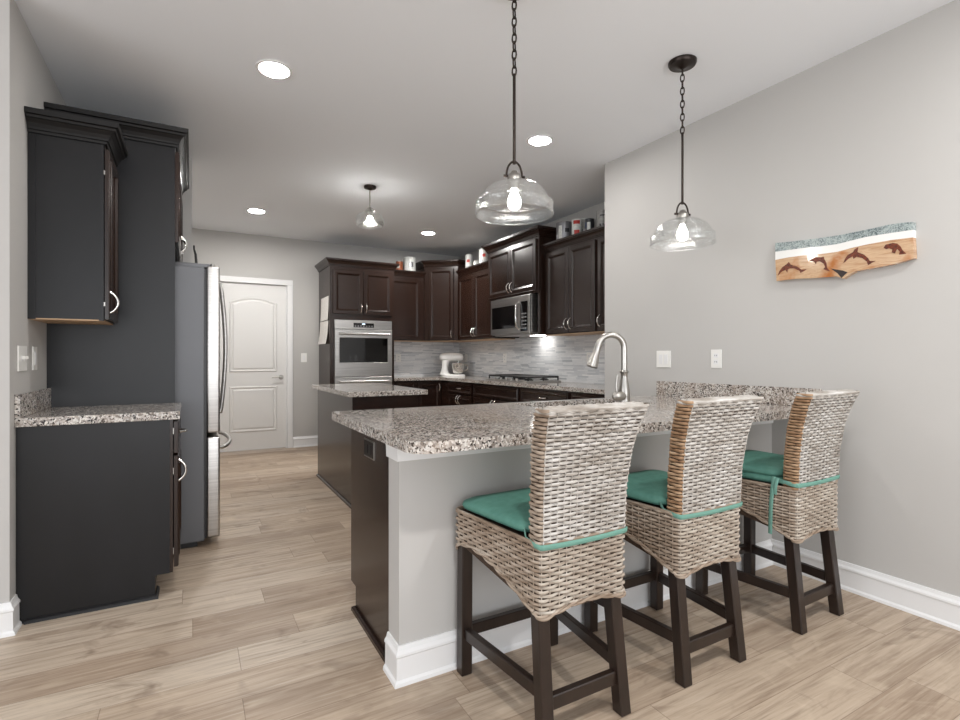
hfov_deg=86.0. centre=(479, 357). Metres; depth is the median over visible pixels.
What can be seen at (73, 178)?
upper cabinet
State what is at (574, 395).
base cabinet
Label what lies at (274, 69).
recessed light
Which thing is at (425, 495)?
wall
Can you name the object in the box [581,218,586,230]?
paint can
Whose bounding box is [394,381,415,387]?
base cabinet
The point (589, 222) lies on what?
paint can
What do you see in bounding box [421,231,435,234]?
recessed light
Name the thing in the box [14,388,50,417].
backsplash
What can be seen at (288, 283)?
trim
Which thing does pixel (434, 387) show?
base cabinet
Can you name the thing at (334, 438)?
kitchen island
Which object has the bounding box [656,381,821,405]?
backsplash
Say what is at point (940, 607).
baseboard
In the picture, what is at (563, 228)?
paint can
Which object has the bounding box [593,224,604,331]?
upper cabinet
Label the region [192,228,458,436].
wall
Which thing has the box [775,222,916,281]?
plaque
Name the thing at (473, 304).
upper cabinet
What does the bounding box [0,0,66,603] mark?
wall
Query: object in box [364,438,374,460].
electrical outlet
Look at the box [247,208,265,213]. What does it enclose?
recessed light
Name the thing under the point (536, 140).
recessed light
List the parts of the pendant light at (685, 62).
rod, chain, bulb, lamp shade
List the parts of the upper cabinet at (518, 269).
door, crown moulding, door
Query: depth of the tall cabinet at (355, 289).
6.59 m
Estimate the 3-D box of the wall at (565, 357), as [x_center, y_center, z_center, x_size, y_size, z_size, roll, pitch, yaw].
[0.674,-0.195,6.346,0.148,2.750,4.120,0,0,-29]
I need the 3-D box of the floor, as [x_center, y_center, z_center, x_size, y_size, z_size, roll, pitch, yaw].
[-1.544,1.210,1.428,9.700,0.060,11.000,0,0,-29]
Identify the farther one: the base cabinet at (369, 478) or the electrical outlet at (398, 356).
the electrical outlet at (398, 356)
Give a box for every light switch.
[17,346,28,370]
[32,347,36,369]
[301,353,306,361]
[656,351,670,367]
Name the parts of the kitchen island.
shoe moulding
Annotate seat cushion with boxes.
[462,488,626,550]
[626,470,742,519]
[740,450,839,533]
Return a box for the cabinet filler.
[442,380,447,405]
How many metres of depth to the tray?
5.68 m
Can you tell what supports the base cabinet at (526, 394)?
on the floor
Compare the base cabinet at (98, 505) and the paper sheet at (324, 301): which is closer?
the base cabinet at (98, 505)
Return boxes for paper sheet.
[318,320,327,343]
[320,296,328,321]
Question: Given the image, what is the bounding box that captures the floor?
[0,446,959,719]
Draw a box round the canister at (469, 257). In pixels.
[465,254,472,267]
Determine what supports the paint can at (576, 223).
on the upper cabinet at (572, 260)
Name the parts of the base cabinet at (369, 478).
shoe moulding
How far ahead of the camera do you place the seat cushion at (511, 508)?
1.77 m
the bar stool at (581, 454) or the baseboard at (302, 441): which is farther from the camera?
the baseboard at (302, 441)
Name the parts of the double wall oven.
oven door, control panel, handle, handle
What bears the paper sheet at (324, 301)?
attached to the tall cabinet at (355, 289)
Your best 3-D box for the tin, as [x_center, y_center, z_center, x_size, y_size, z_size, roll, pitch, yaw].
[-1.131,-1.288,7.227,0.103,0.131,0.103,0,0,-29]
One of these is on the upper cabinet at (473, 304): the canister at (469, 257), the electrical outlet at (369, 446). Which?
the canister at (469, 257)
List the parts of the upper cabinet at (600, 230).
crown moulding, door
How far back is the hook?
3.48 m
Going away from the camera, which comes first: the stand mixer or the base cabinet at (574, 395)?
the base cabinet at (574, 395)
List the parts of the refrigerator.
door, freezer drawer, handle, handle, handle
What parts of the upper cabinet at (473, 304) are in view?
door, crown moulding, door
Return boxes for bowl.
[451,363,467,373]
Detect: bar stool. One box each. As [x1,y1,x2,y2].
[456,401,649,719]
[584,395,763,687]
[695,389,859,634]
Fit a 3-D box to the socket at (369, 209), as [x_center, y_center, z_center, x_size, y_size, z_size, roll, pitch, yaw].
[-1.006,-1.330,4.708,0.062,0.078,0.062,0,0,-29]
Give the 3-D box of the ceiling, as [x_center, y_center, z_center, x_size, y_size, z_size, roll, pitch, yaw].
[-1.544,-1.610,1.428,9.700,0.080,11.000,0,0,-29]
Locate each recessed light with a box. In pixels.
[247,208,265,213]
[255,59,292,79]
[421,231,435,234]
[527,135,552,145]
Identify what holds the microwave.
attached to the upper cabinet at (518, 269)
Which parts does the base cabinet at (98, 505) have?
shoe moulding, frame, drawer, door, handle, handle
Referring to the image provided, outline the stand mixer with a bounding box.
[440,353,467,375]
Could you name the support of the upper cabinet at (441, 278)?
attached to the wall at (235, 254)
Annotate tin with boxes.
[396,261,402,269]
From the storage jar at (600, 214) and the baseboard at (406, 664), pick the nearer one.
the baseboard at (406, 664)
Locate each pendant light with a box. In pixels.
[355,184,383,225]
[475,0,553,224]
[649,54,716,251]
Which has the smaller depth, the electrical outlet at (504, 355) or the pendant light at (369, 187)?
the pendant light at (369, 187)
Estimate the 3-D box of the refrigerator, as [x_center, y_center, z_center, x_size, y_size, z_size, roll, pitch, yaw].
[-2.173,0.289,3.482,0.886,1.782,0.890,0,0,-29]
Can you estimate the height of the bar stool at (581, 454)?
1.037 m
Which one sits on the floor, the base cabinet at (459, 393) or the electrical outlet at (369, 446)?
the base cabinet at (459, 393)
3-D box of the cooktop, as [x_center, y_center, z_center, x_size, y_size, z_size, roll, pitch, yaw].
[0.481,0.231,5.963,0.460,0.067,0.880,0,0,-29]
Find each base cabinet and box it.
[16,416,186,624]
[351,429,388,662]
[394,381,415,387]
[416,380,441,406]
[447,381,473,405]
[473,383,519,403]
[520,387,570,401]
[571,392,604,399]
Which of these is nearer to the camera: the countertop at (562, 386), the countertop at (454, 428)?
the countertop at (454, 428)
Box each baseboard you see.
[0,594,21,637]
[293,435,317,447]
[383,539,772,688]
[771,539,959,630]
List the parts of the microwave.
door, handle, control panel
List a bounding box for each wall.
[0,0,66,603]
[182,158,191,262]
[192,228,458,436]
[389,423,771,644]
[459,202,604,383]
[605,0,959,596]
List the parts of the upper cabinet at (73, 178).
crown moulding, door, handle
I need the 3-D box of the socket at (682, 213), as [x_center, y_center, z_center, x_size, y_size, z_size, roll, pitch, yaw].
[1.073,-0.747,2.731,0.062,0.078,0.062,0,0,-29]
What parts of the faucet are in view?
spout, lever handle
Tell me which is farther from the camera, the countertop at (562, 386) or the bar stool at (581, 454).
the countertop at (562, 386)
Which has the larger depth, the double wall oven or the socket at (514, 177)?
the double wall oven
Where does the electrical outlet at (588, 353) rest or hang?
attached to the wall at (565, 357)
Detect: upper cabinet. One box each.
[24,106,127,324]
[394,269,424,341]
[416,259,476,341]
[456,261,514,340]
[481,225,555,337]
[542,228,604,335]
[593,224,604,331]
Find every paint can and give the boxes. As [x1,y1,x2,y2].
[479,248,487,262]
[556,221,571,239]
[572,219,581,234]
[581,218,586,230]
[585,218,593,229]
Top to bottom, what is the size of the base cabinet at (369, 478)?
0.875 m
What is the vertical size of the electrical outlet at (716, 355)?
0.118 m
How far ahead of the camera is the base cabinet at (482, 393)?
5.90 m
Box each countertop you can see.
[14,388,181,426]
[312,383,427,396]
[332,381,821,453]
[394,375,604,393]
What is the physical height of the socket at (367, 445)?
0.038 m
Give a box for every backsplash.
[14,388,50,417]
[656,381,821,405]
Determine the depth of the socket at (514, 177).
2.15 m
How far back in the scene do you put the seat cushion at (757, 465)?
2.35 m
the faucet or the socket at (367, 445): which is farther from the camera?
the faucet
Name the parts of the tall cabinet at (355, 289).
door, crown moulding, frame, door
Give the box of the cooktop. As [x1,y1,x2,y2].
[485,374,560,382]
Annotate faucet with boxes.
[586,332,629,401]
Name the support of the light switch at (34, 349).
attached to the wall at (26, 79)
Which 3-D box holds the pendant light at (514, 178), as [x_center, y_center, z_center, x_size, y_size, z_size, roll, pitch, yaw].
[0.144,-1.085,2.168,0.332,0.970,0.332,0,0,-29]
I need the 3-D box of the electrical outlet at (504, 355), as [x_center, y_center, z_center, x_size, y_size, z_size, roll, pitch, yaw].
[0.328,0.000,6.806,0.008,0.115,0.075,0,0,-29]
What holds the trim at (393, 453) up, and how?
attached to the wall at (425, 495)
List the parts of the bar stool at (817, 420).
leg, leg, leg, backrest, leg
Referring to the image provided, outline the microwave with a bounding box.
[491,294,545,336]
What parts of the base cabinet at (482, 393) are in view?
door, door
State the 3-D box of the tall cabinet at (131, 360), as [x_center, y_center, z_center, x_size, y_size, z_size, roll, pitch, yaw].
[-2.281,-0.082,3.365,0.661,2.525,1.154,0,0,-29]
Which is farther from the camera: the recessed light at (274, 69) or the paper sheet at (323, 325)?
the paper sheet at (323, 325)
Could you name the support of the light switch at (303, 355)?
attached to the wall at (235, 254)
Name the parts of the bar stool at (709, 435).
leg, leg, leg, backrest, leg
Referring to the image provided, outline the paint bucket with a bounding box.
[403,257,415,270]
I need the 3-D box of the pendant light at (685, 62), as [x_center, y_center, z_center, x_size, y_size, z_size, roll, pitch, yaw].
[1.073,-1.084,2.731,0.332,0.972,0.332,0,0,-29]
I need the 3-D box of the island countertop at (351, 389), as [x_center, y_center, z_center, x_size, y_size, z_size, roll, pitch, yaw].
[-1.063,0.285,4.739,0.670,0.040,1.370,0,0,-29]
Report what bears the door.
in the wall at (235, 254)
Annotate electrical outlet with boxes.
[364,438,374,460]
[396,354,400,361]
[503,354,506,361]
[587,352,591,361]
[711,349,721,367]
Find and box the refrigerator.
[175,262,231,548]
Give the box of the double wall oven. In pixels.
[334,319,391,384]
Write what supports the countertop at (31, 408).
on the base cabinet at (98, 505)
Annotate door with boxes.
[219,282,285,451]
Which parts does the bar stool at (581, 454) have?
leg, leg, leg, backrest, leg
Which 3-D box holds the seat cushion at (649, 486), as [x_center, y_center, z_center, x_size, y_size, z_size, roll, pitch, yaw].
[0.764,0.547,2.142,0.434,0.081,0.478,0,0,-29]
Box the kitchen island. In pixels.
[316,390,421,508]
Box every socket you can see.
[365,443,370,454]
[367,208,372,216]
[507,170,521,189]
[676,209,688,224]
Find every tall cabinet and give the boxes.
[44,102,188,406]
[315,257,399,384]
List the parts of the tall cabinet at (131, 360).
crown moulding, door, door, handle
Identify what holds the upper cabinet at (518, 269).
attached to the wall at (565, 357)
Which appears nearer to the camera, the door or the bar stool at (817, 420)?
the bar stool at (817, 420)
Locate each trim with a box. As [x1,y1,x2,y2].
[220,275,292,447]
[386,420,772,461]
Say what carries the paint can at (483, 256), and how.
on the upper cabinet at (473, 304)
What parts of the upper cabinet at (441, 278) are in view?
door, crown moulding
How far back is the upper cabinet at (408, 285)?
7.24 m
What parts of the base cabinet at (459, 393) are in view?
door, drawer, door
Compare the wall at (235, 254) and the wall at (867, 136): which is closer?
the wall at (867, 136)
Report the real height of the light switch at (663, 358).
0.118 m
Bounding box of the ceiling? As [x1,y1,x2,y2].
[15,0,953,256]
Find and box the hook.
[193,245,197,262]
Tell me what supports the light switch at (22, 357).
attached to the wall at (26, 79)
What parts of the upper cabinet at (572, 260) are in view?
door, crown moulding, door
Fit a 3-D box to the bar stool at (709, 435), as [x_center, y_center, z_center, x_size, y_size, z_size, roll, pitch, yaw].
[0.777,0.661,2.118,0.472,1.037,0.564,0,0,-29]
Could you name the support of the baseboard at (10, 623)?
attached to the wall
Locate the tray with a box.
[485,378,560,382]
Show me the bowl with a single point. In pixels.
(457, 368)
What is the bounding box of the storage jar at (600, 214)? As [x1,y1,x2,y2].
[596,210,604,226]
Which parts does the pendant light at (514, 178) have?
chain, bulb, lamp shade, rod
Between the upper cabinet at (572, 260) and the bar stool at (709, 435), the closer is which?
the bar stool at (709, 435)
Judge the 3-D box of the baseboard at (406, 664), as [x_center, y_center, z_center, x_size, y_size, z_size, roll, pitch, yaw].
[0.654,1.111,2.447,2.269,0.138,0.136,0,0,-29]

